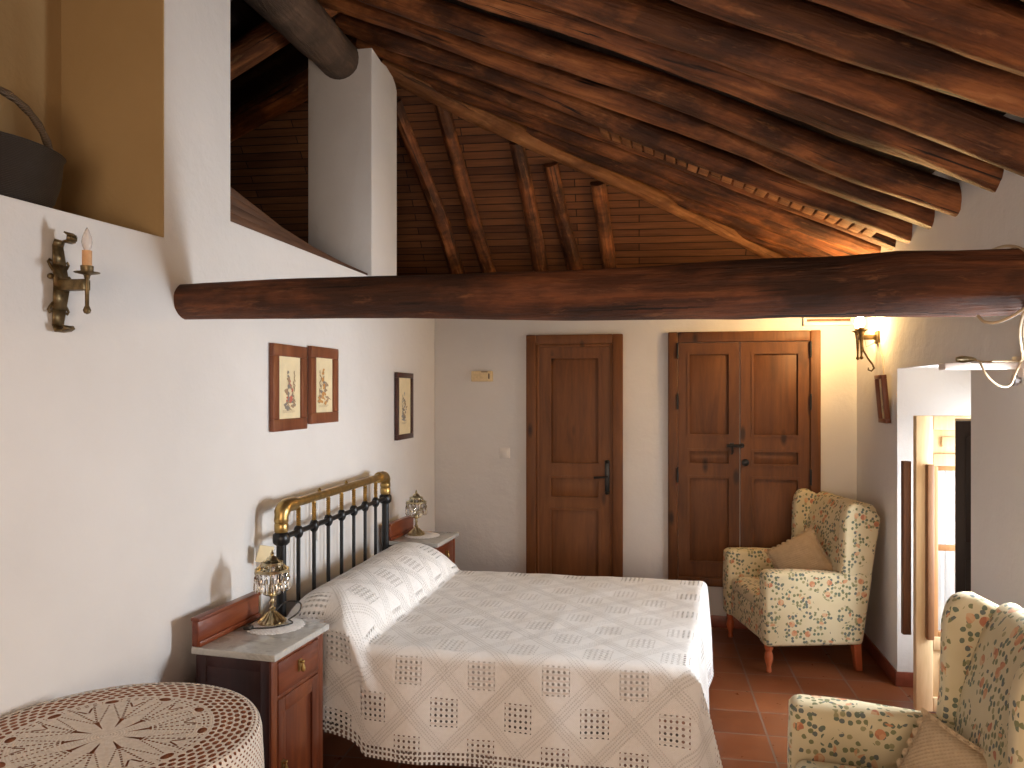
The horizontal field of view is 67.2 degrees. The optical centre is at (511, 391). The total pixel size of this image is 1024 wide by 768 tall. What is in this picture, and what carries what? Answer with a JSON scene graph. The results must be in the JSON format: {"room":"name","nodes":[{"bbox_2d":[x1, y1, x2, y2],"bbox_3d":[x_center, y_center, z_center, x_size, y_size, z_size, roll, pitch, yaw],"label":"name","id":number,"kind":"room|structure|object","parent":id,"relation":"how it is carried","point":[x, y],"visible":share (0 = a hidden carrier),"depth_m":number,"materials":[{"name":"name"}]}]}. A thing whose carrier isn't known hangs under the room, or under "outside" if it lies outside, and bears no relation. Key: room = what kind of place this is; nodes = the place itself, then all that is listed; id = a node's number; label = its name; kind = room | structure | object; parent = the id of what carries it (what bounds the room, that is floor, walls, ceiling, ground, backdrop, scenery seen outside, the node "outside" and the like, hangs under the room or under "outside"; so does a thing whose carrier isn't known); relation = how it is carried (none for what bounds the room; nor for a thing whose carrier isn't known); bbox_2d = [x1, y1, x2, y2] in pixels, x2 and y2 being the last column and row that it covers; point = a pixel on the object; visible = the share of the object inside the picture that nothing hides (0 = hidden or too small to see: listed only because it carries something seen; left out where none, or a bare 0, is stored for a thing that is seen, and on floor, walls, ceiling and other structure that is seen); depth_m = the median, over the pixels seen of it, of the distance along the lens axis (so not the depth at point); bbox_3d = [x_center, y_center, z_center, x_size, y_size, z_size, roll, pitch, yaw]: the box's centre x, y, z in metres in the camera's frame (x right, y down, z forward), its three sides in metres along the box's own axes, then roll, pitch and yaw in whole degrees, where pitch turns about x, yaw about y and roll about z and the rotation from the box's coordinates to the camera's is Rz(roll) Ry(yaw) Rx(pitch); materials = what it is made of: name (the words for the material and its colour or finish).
{"room":"bedroom","nodes":[
{"label":"bedroom","id":0,"kind":"room"},
{"bbox_2d":[0,0,434,718],"bbox_3d":[-1.394,-0.325,3.025,0.420,4.050,8.200,0,0,11],"label":"wall","id":1,"kind":"structure","parent":0,"point":[144,475],"depth_m":2.84,"materials":[{"name":"white paint"}]},
{"bbox_2d":[0,86,66,207],"bbox_3d":[-1.546,-0.737,2.326,0.273,0.370,0.426,0,0,11],"label":"wicker basket","id":2,"kind":"object","parent":1,"relation":"on","point":[31,171],"visible":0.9,"depth_m":2.30,"materials":[{"name":"brown wicker"}]},
{"bbox_2d":[47,228,99,332],"bbox_3d":[-1.259,-0.325,2.229,0.136,0.303,0.085,0,0,11],"label":"wall sconce","id":3,"kind":"object","parent":1,"relation":"attached to","point":[63,284],"visible":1,"depth_m":2.22,"materials":[{"name":"brown metal"}]},
{"bbox_2d":[0,0,163,236],"bbox_3d":[-1.671,-1.375,1.754,0.466,1.950,2.200,0,0,11],"label":"wall niche","id":4,"kind":"object","parent":1,"relation":"in","point":[91,71],"visible":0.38,"depth_m":2.77,"materials":[{"name":"paint"}]},
{"bbox_2d":[269,343,306,431],"bbox_3d":[-1.048,-0.020,3.621,0.022,0.400,0.335,0,0,11],"label":"framed print","id":5,"kind":"object","parent":1,"relation":"attached to","point":[287,363],"visible":1,"depth_m":3.60,"materials":[{"name":"brown wood"}]},
{"bbox_2d":[230,187,367,274],"bbox_3d":[-1.067,-0.780,3.908,0.110,0.157,1.500,0,0,11],"label":"sill","id":6,"kind":"structure","parent":1,"relation":"attached to","point":[243,212],"depth_m":3.43,"materials":[{"name":"brown wood"}]},
{"bbox_2d":[244,0,358,79],"bbox_3d":[-1.210,-2.047,3.957,0.299,0.290,1.903,0,0,11],"label":"log","id":7,"kind":"object","parent":1,"relation":"attached to","point":[305,24],"visible":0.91,"depth_m":4.20,"materials":[{"name":"brown wood"}]},
{"bbox_2d":[316,501,319,540],"bbox_3d":[-0.991,0.645,3.924,0.022,0.230,0.032,0,0,11],"label":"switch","id":8,"kind":"object","parent":1,"relation":"attached to","point":[318,530],"visible":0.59,"depth_m":3.92,"materials":[{"name":"white plastic"}]},
{"bbox_2d":[308,346,338,423],"bbox_3d":[-0.975,-0.035,3.990,0.022,0.390,0.325,0,0,11],"label":"framed print","id":9,"kind":"object","parent":1,"relation":"attached to","point":[323,363],"visible":1,"depth_m":3.98,"materials":[{"name":"brown wood"}]},
{"bbox_2d":[395,372,412,440],"bbox_3d":[-0.732,0.095,5.234,0.022,0.450,0.330,0,0,11],"label":"framed print","id":10,"kind":"object","parent":1,"relation":"attached to","point":[403,381],"visible":1,"depth_m":5.22,"materials":[{"name":"beige paper"}]},
{"bbox_2d":[174,248,1023,320],"bbox_3d":[0.341,-0.340,2.593,3.253,0.212,0.220,0,0,9],"label":"tie beam","id":11,"kind":"structure","parent":1,"relation":"attached to","point":[985,282],"depth_m":2.50,"materials":[{"name":"brown wood"}]},
{"bbox_2d":[977,245,1023,387],"bbox_3d":[1.648,-0.242,2.582,0.169,0.454,0.732,0,0,30],"label":"cable","id":12,"kind":"object","parent":11,"relation":"hanging from","point":[1021,328],"visible":0.89,"depth_m":2.50,"materials":[{"name":"beige plastic"}]},
{"bbox_2d":[255,545,273,561],"bbox_3d":[-1.060,0.695,3.301,0.079,0.085,0.016,0,0,-38],"label":"paper card","id":13,"kind":"object","parent":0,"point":[264,551],"visible":0.71,"depth_m":3.29,"materials":[{"name":"beige paper"}]},
{"bbox_2d":[230,0,351,143],"bbox_3d":[-2.510,-2.093,2.963,2.166,0.987,7.750,0,0,11],"label":"ceiling","id":14,"kind":"structure","parent":0,"point":[287,62],"depth_m":5.32,"materials":[{"name":"brown wood"}]},
{"bbox_2d":[230,37,762,275],"bbox_3d":[-0.039,-1.482,6.036,5.800,2.262,1.930,0,0,11],"label":"ceiling","id":15,"kind":"structure","parent":0,"point":[269,163],"depth_m":6.04,"materials":[{"name":"brown wood"}]},
{"bbox_2d":[397,99,464,273],"bbox_3d":[-0.504,-1.140,6.374,0.154,2.016,1.785,0,0,23],"label":"rafter","id":16,"kind":"object","parent":15,"relation":"attached to","point":[434,202],"visible":0.54,"depth_m":6.00,"materials":[{"name":"brown wood"}]},
{"bbox_2d":[434,105,495,272],"bbox_3d":[-0.235,-1.125,6.318,0.137,1.998,1.734,0,0,20],"label":"rafter","id":17,"kind":"object","parent":15,"relation":"attached to","point":[445,119],"visible":0.51,"depth_m":5.92,"materials":[{"name":"brown wood"}]},
{"bbox_2d":[509,142,548,271],"bbox_3d":[0.214,-1.118,6.275,0.144,1.530,1.339,0,0,18],"label":"rafter","id":18,"kind":"object","parent":15,"relation":"attached to","point":[519,156],"visible":0.62,"depth_m":5.96,"materials":[{"name":"brown wood"}]},
{"bbox_2d":[543,162,583,269],"bbox_3d":[0.487,-1.089,6.225,0.140,1.302,1.139,0,0,24],"label":"rafter","id":19,"kind":"object","parent":15,"relation":"attached to","point":[571,254],"visible":0.59,"depth_m":5.98,"materials":[{"name":"brown wood"}]},
{"bbox_2d":[382,59,788,258],"bbox_3d":[0.711,-1.600,5.661,3.348,1.493,0.223,0,0,-10],"label":"hip timber","id":20,"kind":"object","parent":15,"relation":"attached to","point":[404,78],"visible":0.62,"depth_m":5.57,"materials":[{"name":"brown wood"}]},
{"bbox_2d":[590,181,616,268],"bbox_3d":[0.769,-1.074,6.178,0.133,1.076,0.949,0,0,18],"label":"rafter","id":21,"kind":"object","parent":15,"relation":"attached to","point":[598,188],"visible":0.56,"depth_m":5.93,"materials":[{"name":"brown wood"}]},
{"bbox_2d":[323,627,935,767],"bbox_3d":[-0.550,1.750,2.910,6.000,0.100,8.300,0,0,11],"label":"floor","id":22,"kind":"structure","parent":0,"point":[748,704],"depth_m":4.30,"materials":[{"name":"tile"}]},
{"bbox_2d":[191,591,328,767],"bbox_3d":[-0.940,1.257,2.919,0.350,0.886,0.390,0,0,15],"label":"nightstand","id":23,"kind":"object","parent":22,"relation":"on","point":[281,675],"visible":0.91,"depth_m":2.82,"materials":[{"name":"brown wood"}]},
{"bbox_2d":[191,591,260,646],"bbox_3d":[-1.091,0.867,2.960,0.037,0.106,0.388,0,0,15],"label":"backsplash","id":24,"kind":"structure","parent":23,"relation":"attached to","point":[208,626],"depth_m":2.92,"materials":[{"name":"brown wood"}]},
{"bbox_2d":[246,617,304,634],"bbox_3d":[-0.930,0.918,3.026,0.226,0.003,0.226,0,0,11],"label":"doily","id":25,"kind":"object","parent":23,"relation":"on","point":[297,623],"visible":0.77,"depth_m":2.98,"materials":[{"name":"white fabric"}]},
{"bbox_2d":[253,550,290,625],"bbox_3d":[-0.954,0.770,3.061,0.143,0.292,0.141,0,0,11],"label":"table lamp","id":26,"kind":"object","parent":25,"relation":"on","point":[271,567],"visible":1,"depth_m":3.04,"materials":[{"name":"gold metal"}]},
{"bbox_2d":[243,600,301,629],"bbox_3d":[-0.946,0.887,3.064,0.171,0.061,0.239,0,0,11],"label":"lamp cord","id":27,"kind":"object","parent":25,"relation":"on","point":[248,626],"visible":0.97,"depth_m":3.02,"materials":[{"name":"black plastic"}]},
{"bbox_2d":[243,625,253,629],"bbox_3d":[-1.017,0.909,2.971,0.030,0.014,0.030,0,0,11],"label":"switch","id":28,"kind":"object","parent":27,"relation":"attached to","point":[248,627],"depth_m":2.96,"materials":[{"name":"black"}]},
{"bbox_2d":[389,514,458,563],"bbox_3d":[-0.562,1.257,4.898,0.350,0.886,0.390,0,0,15],"label":"nightstand","id":29,"kind":"object","parent":22,"relation":"on","point":[444,543],"visible":0.29,"depth_m":4.86,"materials":[{"name":"brown wood"}]},
{"bbox_2d":[389,514,413,540],"bbox_3d":[-0.713,0.867,4.939,0.037,0.106,0.388,0,0,15],"label":"backsplash","id":30,"kind":"structure","parent":29,"relation":"attached to","point":[399,527],"depth_m":4.91,"materials":[{"name":"brown wood"}]},
{"bbox_2d":[405,532,439,538],"bbox_3d":[-0.576,0.918,4.938,0.226,0.003,0.226,0,0,11],"label":"doily","id":31,"kind":"object","parent":29,"relation":"on","point":[427,534],"visible":0.8,"depth_m":4.88,"materials":[{"name":"white fabric"}]},
{"bbox_2d":[405,490,426,535],"bbox_3d":[-0.615,0.770,4.946,0.143,0.292,0.141,0,0,-9],"label":"table lamp","id":32,"kind":"object","parent":31,"relation":"on","point":[416,498],"visible":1,"depth_m":4.92,"materials":[{"name":"gold metal"}]},
{"bbox_2d":[273,471,677,746],"bbox_3d":[-0.065,1.081,3.819,1.737,1.238,1.353,0,0,11],"label":"bed","id":33,"kind":"object","parent":22,"relation":"on","point":[281,537],"visible":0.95,"depth_m":3.73,"materials":[{"name":"black metal"}]},
{"bbox_2d":[321,573,683,715],"bbox_3d":[-0.025,1.170,3.811,1.685,0.220,1.330,0,0,11],"label":"mattress","id":34,"kind":"object","parent":33,"relation":"on","point":[563,589],"visible":0.05,"depth_m":3.28,"materials":[{"name":"white fabric"}]},
{"bbox_2d":[302,548,440,639],"bbox_3d":[-0.675,0.978,3.938,0.360,0.158,1.280,0,0,11],"label":"bolster","id":35,"kind":"object","parent":34,"relation":"on","point":[323,600],"visible":0.08,"depth_m":3.63,"materials":[{"name":"white fabric"}]},
{"bbox_2d":[287,542,722,767],"bbox_3d":[0.058,1.242,3.727,1.888,0.752,1.686,0,0,11],"label":"bedspread","id":36,"kind":"object","parent":33,"relation":"on","point":[680,690],"visible":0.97,"depth_m":3.17,"materials":[{"name":"white fabric"}]},
{"bbox_2d":[723,488,880,672],"bbox_3d":[1.859,1.188,5.023,0.740,1.025,0.770,0,0,-4],"label":"armchair","id":37,"kind":"object","parent":22,"relation":"on","point":[781,607],"visible":0.91,"depth_m":4.66,"materials":[{"name":"fabric"}]},
{"bbox_2d":[732,577,759,607],"bbox_3d":[1.772,1.305,5.018,0.535,0.100,0.520,0,0,-4],"label":"seat cushion","id":38,"kind":"object","parent":37,"relation":"on","point":[746,589],"depth_m":5.03,"materials":[{"name":"fabric"}]},
{"bbox_2d":[764,525,832,570],"bbox_3d":[1.870,1.099,5.005,0.471,0.456,0.212,0,0,26],"label":"throw pillow","id":39,"kind":"object","parent":37,"relation":"on","point":[803,551],"visible":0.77,"depth_m":4.99,"materials":[{"name":"beige fabric"}]},
{"bbox_2d":[787,591,1023,767],"bbox_3d":[1.244,1.188,2.319,0.740,1.025,0.770,0,0,16],"label":"armchair","id":40,"kind":"object","parent":22,"relation":"on","point":[981,691],"visible":0.93,"depth_m":2.56,"materials":[{"name":"fabric"}]},
{"bbox_2d":[795,760,866,767],"bbox_3d":[1.160,1.305,2.343,0.535,0.100,0.520,0,0,16],"label":"seat cushion","id":41,"kind":"object","parent":40,"relation":"on","point":[798,763],"depth_m":2.61,"materials":[{"name":"fabric"}]},
{"bbox_2d":[896,707,986,767],"bbox_3d":[1.302,1.200,2.302,0.207,0.377,0.410,0,0,-25],"label":"throw pillow","id":42,"kind":"object","parent":40,"relation":"on","point":[934,744],"visible":0.88,"depth_m":2.36,"materials":[{"name":"beige fabric"}]},
{"bbox_2d":[435,317,856,615],"bbox_3d":[1.017,0.470,5.731,3.270,2.460,0.140,0,0,11],"label":"wall","id":43,"kind":"structure","parent":0,"point":[480,495],"depth_m":5.78,"materials":[{"name":"white paint"}]},
{"bbox_2d":[471,371,492,381],"bbox_3d":[-0.229,-0.120,5.885,0.165,0.080,0.039,0,0,11],"label":"wall box","id":44,"kind":"object","parent":43,"relation":"attached to","point":[476,376],"visible":1,"depth_m":5.87,"materials":[{"name":"plastic"}]},
{"bbox_2d":[500,448,509,457],"bbox_3d":[-0.055,0.465,5.863,0.080,0.080,0.015,0,0,11],"label":"light switch","id":45,"kind":"object","parent":43,"relation":"attached to","point":[504,452],"visible":1,"depth_m":5.86,"materials":[{"name":"white plastic"}]},
{"bbox_2d":[526,334,622,576],"bbox_3d":[0.459,0.636,5.725,0.722,2.128,0.088,0,0,11],"label":"door","id":46,"kind":"structure","parent":43,"relation":"in","point":[574,383],"depth_m":5.75,"materials":[{"name":"brown wood"}]},
{"bbox_2d":[682,615,747,628],"bbox_3d":[0.898,1.657,5.677,3.058,0.085,0.012,0,0,11],"label":"baseboard","id":47,"kind":"structure","parent":43,"relation":"attached to","point":[716,621],"depth_m":5.55,"materials":[{"name":"wood"}]},
{"bbox_2d":[668,330,820,586],"bbox_3d":[1.653,0.482,5.509,1.051,1.835,0.052,0,0,11],"label":"door","id":48,"kind":"structure","parent":43,"relation":"in","point":[780,444],"depth_m":5.52,"materials":[{"name":"brown wood"}]},
{"bbox_2d":[803,317,853,325],"bbox_3d":[2.223,-0.538,5.413,0.330,0.140,0.020,0,0,11],"label":"air vent","id":49,"kind":"object","parent":43,"relation":"in","point":[805,320],"visible":0.39,"depth_m":5.41,"materials":[{"name":"white plastic"}]},
{"bbox_2d":[443,0,1022,173],"bbox_3d":[0.340,-1.779,2.547,3.586,1.614,8.029,0,0,11],"label":"ceiling","id":50,"kind":"structure","parent":0,"point":[456,2],"depth_m":4.02,"materials":[{"name":"brown wood"}]},
{"bbox_2d":[857,113,1023,671],"bbox_3d":[2.129,0.280,2.334,0.620,2.840,8.200,0,0,11],"label":"wall","id":51,"kind":"structure","parent":0,"point":[913,349],"depth_m":3.80,"materials":[{"name":"white paint"}]},
{"bbox_2d":[335,13,911,242],"bbox_3d":[0.583,-1.609,4.563,3.450,1.610,0.162,0,0,11],"label":"rafter","id":52,"kind":"object","parent":51,"relation":"attached to","point":[678,146],"visible":0.7,"depth_m":4.48,"materials":[{"name":"brown wood"}]},
{"bbox_2d":[633,142,642,151],"bbox_3d":[0.762,-1.508,4.677,0.059,0.040,0.200,0,0,10],"label":"wood block","id":53,"kind":"structure","parent":52,"relation":"attached to","point":[636,146],"depth_m":4.71,"materials":[{"name":"brown wood"}]},
{"bbox_2d":[644,146,653,154],"bbox_3d":[0.825,-1.478,4.654,0.058,0.039,0.200,0,0,13],"label":"wood block","id":54,"kind":"structure","parent":52,"relation":"attached to","point":[646,149],"depth_m":4.69,"materials":[{"name":"brown wood"}]},
{"bbox_2d":[654,151,663,159],"bbox_3d":[0.893,-1.450,4.656,0.060,0.044,0.201,0,0,9],"label":"roof lath","id":55,"kind":"structure","parent":52,"relation":"attached to","point":[657,154],"depth_m":4.69,"materials":[{"name":"brown wood"}]},
{"bbox_2d":[687,164,697,172],"bbox_3d":[1.088,-1.362,4.623,0.058,0.042,0.201,0,0,9],"label":"roof lath","id":56,"kind":"structure","parent":52,"relation":"attached to","point":[692,168],"depth_m":4.66,"materials":[{"name":"brown wood"}]},
{"bbox_2d":[698,168,708,176],"bbox_3d":[1.151,-1.333,4.596,0.059,0.044,0.201,0,0,8],"label":"roof lath","id":57,"kind":"structure","parent":52,"relation":"attached to","point":[704,172],"depth_m":4.64,"materials":[{"name":"brown wood"}]},
{"bbox_2d":[733,180,743,188],"bbox_3d":[1.346,-1.246,4.565,0.059,0.041,0.200,0,0,14],"label":"roof lath","id":58,"kind":"structure","parent":52,"relation":"attached to","point":[738,184],"depth_m":4.59,"materials":[{"name":"brown wood"}]},
{"bbox_2d":[743,184,754,192],"bbox_3d":[1.411,-1.216,4.553,0.059,0.040,0.200,0,0,9],"label":"roof lath","id":59,"kind":"structure","parent":52,"relation":"attached to","point":[748,188],"depth_m":4.58,"materials":[{"name":"brown wood"}]},
{"bbox_2d":[755,189,766,197],"bbox_3d":[1.476,-1.186,4.541,0.058,0.039,0.200,0,0,9],"label":"roof lath","id":60,"kind":"structure","parent":52,"relation":"attached to","point":[761,193],"depth_m":4.57,"materials":[{"name":"brown wood"}]},
{"bbox_2d":[778,198,790,205],"bbox_3d":[1.604,-1.129,4.510,0.059,0.040,0.200,0,0,11],"label":"roof lath","id":61,"kind":"structure","parent":52,"relation":"attached to","point":[782,201],"depth_m":4.54,"materials":[{"name":"brown wood"}]},
{"bbox_2d":[790,202,801,209],"bbox_3d":[1.671,-1.100,4.505,0.059,0.045,0.201,0,0,13],"label":"roof lath","id":62,"kind":"structure","parent":52,"relation":"attached to","point":[793,205],"depth_m":4.54,"materials":[{"name":"brown wood"}]},
{"bbox_2d":[848,223,864,232],"bbox_3d":[1.992,-0.955,4.426,0.060,0.048,0.201,0,0,7],"label":"roof lath","id":63,"kind":"structure","parent":52,"relation":"attached to","point":[854,227],"depth_m":4.45,"materials":[{"name":"brown wood"}]},
{"bbox_2d":[861,228,876,236],"bbox_3d":[2.061,-0.926,4.432,0.060,0.046,0.201,0,0,14],"label":"roof lath","id":64,"kind":"structure","parent":52,"relation":"attached to","point":[867,232],"depth_m":4.44,"materials":[{"name":"brown wood"}]},
{"bbox_2d":[317,0,934,228],"bbox_3d":[0.520,-1.619,4.220,3.446,1.622,0.170,0,0,11],"label":"rafter","id":65,"kind":"object","parent":51,"relation":"attached to","point":[617,100],"visible":0.59,"depth_m":4.13,"materials":[{"name":"brown wood"}]},
{"bbox_2d":[356,38,895,249],"bbox_3d":[0.646,-1.626,4.849,3.446,1.605,0.162,0,0,11],"label":"rafter","id":66,"kind":"object","parent":51,"relation":"attached to","point":[481,89],"visible":0.48,"depth_m":4.90,"materials":[{"name":"brown wood"}]},
{"bbox_2d":[599,128,610,139],"bbox_3d":[0.570,-1.597,4.720,0.060,0.042,0.200,0,0,12],"label":"wood block","id":67,"kind":"structure","parent":66,"relation":"attached to","point":[604,133],"depth_m":4.74,"materials":[{"name":"brown wood"}]},
{"bbox_2d":[610,132,621,143],"bbox_3d":[0.634,-1.566,4.709,0.058,0.041,0.200,0,0,13],"label":"wood block","id":68,"kind":"structure","parent":66,"relation":"attached to","point":[616,138],"depth_m":4.72,"materials":[{"name":"brown wood"}]},
{"bbox_2d":[621,137,632,147],"bbox_3d":[0.701,-1.539,4.699,0.060,0.047,0.201,0,0,13],"label":"wood block","id":69,"kind":"structure","parent":66,"relation":"attached to","point":[626,142],"depth_m":4.72,"materials":[{"name":"brown wood"}]},
{"bbox_2d":[666,155,675,163],"bbox_3d":[0.959,-1.422,4.645,0.060,0.041,0.200,0,0,13],"label":"roof lath","id":70,"kind":"structure","parent":66,"relation":"attached to","point":[668,158],"depth_m":4.68,"materials":[{"name":"brown wood"}]},
{"bbox_2d":[802,207,813,214],"bbox_3d":[1.734,-1.070,4.489,0.058,0.040,0.200,0,0,13],"label":"roof lath","id":71,"kind":"structure","parent":66,"relation":"attached to","point":[806,210],"depth_m":4.52,"materials":[{"name":"brown wood"}]},
{"bbox_2d":[813,210,826,219],"bbox_3d":[1.800,-1.042,4.479,0.060,0.040,0.200,0,0,11],"label":"roof lath","id":72,"kind":"structure","parent":66,"relation":"attached to","point":[818,214],"depth_m":4.50,"materials":[{"name":"brown wood"}]},
{"bbox_2d":[824,214,839,223],"bbox_3d":[1.865,-1.014,4.464,0.060,0.045,0.201,0,0,9],"label":"roof lath","id":73,"kind":"structure","parent":66,"relation":"attached to","point":[831,219],"depth_m":4.49,"materials":[{"name":"brown wood"}]},
{"bbox_2d":[837,219,851,227],"bbox_3d":[1.929,-0.982,4.452,0.058,0.039,0.200,0,0,11],"label":"roof lath","id":74,"kind":"structure","parent":66,"relation":"attached to","point":[843,223],"depth_m":4.46,"materials":[{"name":"brown wood"}]},
{"bbox_2d":[412,71,880,253],"bbox_3d":[0.830,-1.569,5.139,3.194,1.510,0.177,0,0,11],"label":"rafter","id":75,"kind":"object","parent":51,"relation":"attached to","point":[812,228],"visible":0.47,"depth_m":5.03,"materials":[{"name":"brown wood"}]},
{"bbox_2d":[357,0,961,216],"bbox_3d":[0.448,-1.615,3.893,3.443,1.630,0.175,0,0,11],"label":"rafter","id":76,"kind":"object","parent":51,"relation":"attached to","point":[847,162],"visible":0.98,"depth_m":3.75,"materials":[{"name":"brown wood"}]},
{"bbox_2d":[526,127,857,255],"bbox_3d":[1.277,-1.389,5.353,2.392,1.166,0.159,0,0,11],"label":"rafter","id":77,"kind":"object","parent":51,"relation":"attached to","point":[676,189],"visible":0.41,"depth_m":5.32,"materials":[{"name":"brown wood"}]},
{"bbox_2d":[458,0,1003,191],"bbox_3d":[0.373,-1.623,3.475,3.457,1.639,0.210,0,0,11],"label":"rafter","id":78,"kind":"object","parent":51,"relation":"attached to","point":[839,121],"visible":0.6,"depth_m":3.28,"materials":[{"name":"brown wood"}]},
{"bbox_2d":[656,188,831,256],"bbox_3d":[1.726,-1.213,5.572,1.599,0.813,0.161,0,0,11],"label":"rafter","id":79,"kind":"object","parent":51,"relation":"attached to","point":[737,224],"visible":0.36,"depth_m":5.53,"materials":[{"name":"brown wood"}]},
{"bbox_2d":[735,230,804,257],"bbox_3d":[2.085,-1.066,5.744,0.955,0.517,0.142,0,0,11],"label":"rafter","id":80,"kind":"object","parent":51,"relation":"attached to","point":[769,246],"visible":0.22,"depth_m":5.75,"materials":[{"name":"brown wood"}]},
{"bbox_2d":[530,0,1023,176],"bbox_3d":[0.312,-1.622,3.179,3.449,1.652,0.190,0,0,11],"label":"rafter","id":81,"kind":"object","parent":51,"relation":"attached to","point":[969,128],"visible":0.93,"depth_m":2.95,"materials":[{"name":"brown wood"}]},
{"bbox_2d":[670,0,1023,117],"bbox_3d":[0.247,-1.631,2.813,3.456,1.637,0.179,0,0,12],"label":"rafter","id":82,"kind":"object","parent":51,"relation":"attached to","point":[824,30],"visible":0.78,"depth_m":2.57,"materials":[{"name":"brown wood"}]},
{"bbox_2d":[852,317,879,371],"bbox_3d":[2.234,-0.306,4.861,0.146,0.358,0.167,0,0,11],"label":"wall sconce","id":83,"kind":"object","parent":51,"relation":"attached to","point":[859,323],"visible":0.97,"depth_m":4.84,"materials":[{"name":"brown metal"}]},
{"bbox_2d":[874,374,890,422],"bbox_3d":[2.235,0.041,4.647,0.055,0.291,0.160,0,0,11],"label":"framed print","id":84,"kind":"object","parent":51,"relation":"attached to","point":[881,388],"visible":1,"depth_m":4.59,"materials":[{"name":"brown wood"}]},
{"bbox_2d":[862,632,912,686],"bbox_3d":[2.243,1.657,2.999,0.612,0.085,4.750,0,0,11],"label":"baseboard","id":85,"kind":"structure","parent":51,"relation":"attached to","point":[900,679],"depth_m":4.59,"materials":[{"name":"wood"}]},
{"bbox_2d":[901,461,910,634],"bbox_3d":[2.116,0.835,4.135,0.042,0.930,0.035,0,0,6],"label":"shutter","id":86,"kind":"object","parent":51,"relation":"attached to","point":[905,465],"depth_m":4.12,"materials":[{"name":"brown wood"}]},
{"bbox_2d":[808,0,1023,76],"bbox_3d":[0.184,-1.627,2.515,3.451,1.659,0.189,0,0,11],"label":"rafter","id":87,"kind":"object","parent":51,"relation":"attached to","point":[989,32],"visible":1,"depth_m":2.24,"materials":[{"name":"brown wood"}]},
{"bbox_2d":[925,464,933,639],"bbox_3d":[2.195,0.840,4.045,0.035,0.920,0.032,0,0,6],"label":"shutter","id":88,"kind":"object","parent":51,"relation":"attached to","point":[929,468],"depth_m":4.03,"materials":[{"name":"brown wood"}]},
{"bbox_2d":[901,415,970,711],"bbox_3d":[2.386,0.892,3.870,0.675,1.615,1.086,0,0,11],"label":"door","id":89,"kind":"structure","parent":51,"relation":"in","point":[940,443],"depth_m":4.06,"materials":[{"name":"brown wood"}]},
{"bbox_2d":[955,421,970,592],"bbox_3d":[2.334,0.738,3.467,0.585,1.205,0.038,0,0,29],"label":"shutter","id":90,"kind":"object","parent":51,"relation":"attached to","point":[962,428],"depth_m":3.59,"materials":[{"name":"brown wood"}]},
{"bbox_2d":[939,356,1023,376],"bbox_3d":[1.793,-0.095,2.945,0.275,0.080,0.090,0,0,11],"label":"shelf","id":91,"kind":"object","parent":51,"relation":"attached to","point":[1012,366],"visible":0.77,"depth_m":2.91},
{"bbox_2d":[955,356,993,362],"bbox_3d":[1.771,-0.125,2.948,0.135,0.029,0.028,0,0,11],"label":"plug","id":92,"kind":"object","parent":91,"relation":"on","point":[961,359],"visible":0.96,"depth_m":2.95,"materials":[{"name":"gold metal"}]},
{"bbox_2d":[1010,374,1021,385],"bbox_3d":[1.913,-0.045,2.921,0.030,0.044,0.044,0,0,11],"label":"peg","id":93,"kind":"object","parent":51,"relation":"attached to","point":[1018,379],"visible":0.83,"depth_m":2.91,"materials":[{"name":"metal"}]},
{"bbox_3d":[-1.005,1.280,1.914,0.700,0.840,0.700,0,0,11],"label":"round table","id":94,"kind":"object","parent":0,"visible":0},
{"bbox_2d":[0,685,260,767],"bbox_3d":[-1.004,1.262,1.923,0.795,0.810,0.787,0,0,11],"label":"undercloth","id":95,"kind":"object","parent":94,"relation":"on","point":[199,709],"visible":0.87,"depth_m":1.98,"materials":[{"name":"fabric"}]},
{"bbox_2d":[0,682,264,767],"bbox_3d":[-1.004,1.048,1.923,0.807,0.390,0.799,0,0,11],"label":"tablecloth","id":96,"kind":"object","parent":95,"relation":"on","point":[105,736],"visible":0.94,"depth_m":1.94,"materials":[{"name":"white fabric"}]},
{"bbox_3d":[-0.648,-0.550,2.930,5.800,4.500,8.300,0,0,11],"label":"wall","id":97,"kind":"structure","parent":0,"visible":0},
{"bbox_2d":[230,7,339,80],"bbox_3d":[-2.046,-1.931,4.894,2.068,1.042,0.174,0,0,14],"label":"rafter","id":98,"kind":"object","parent":97,"relation":"attached to","point":[263,40],"visible":0.17,"depth_m":4.71,"materials":[{"name":"brown wood"}]},
{"bbox_2d":[230,37,359,142],"bbox_3d":[-1.931,-1.931,5.483,2.067,1.039,0.192,0,0,14],"label":"rafter","id":99,"kind":"object","parent":97,"relation":"attached to","point":[293,92],"visible":0.34,"depth_m":5.38,"materials":[{"name":"brown wood"}]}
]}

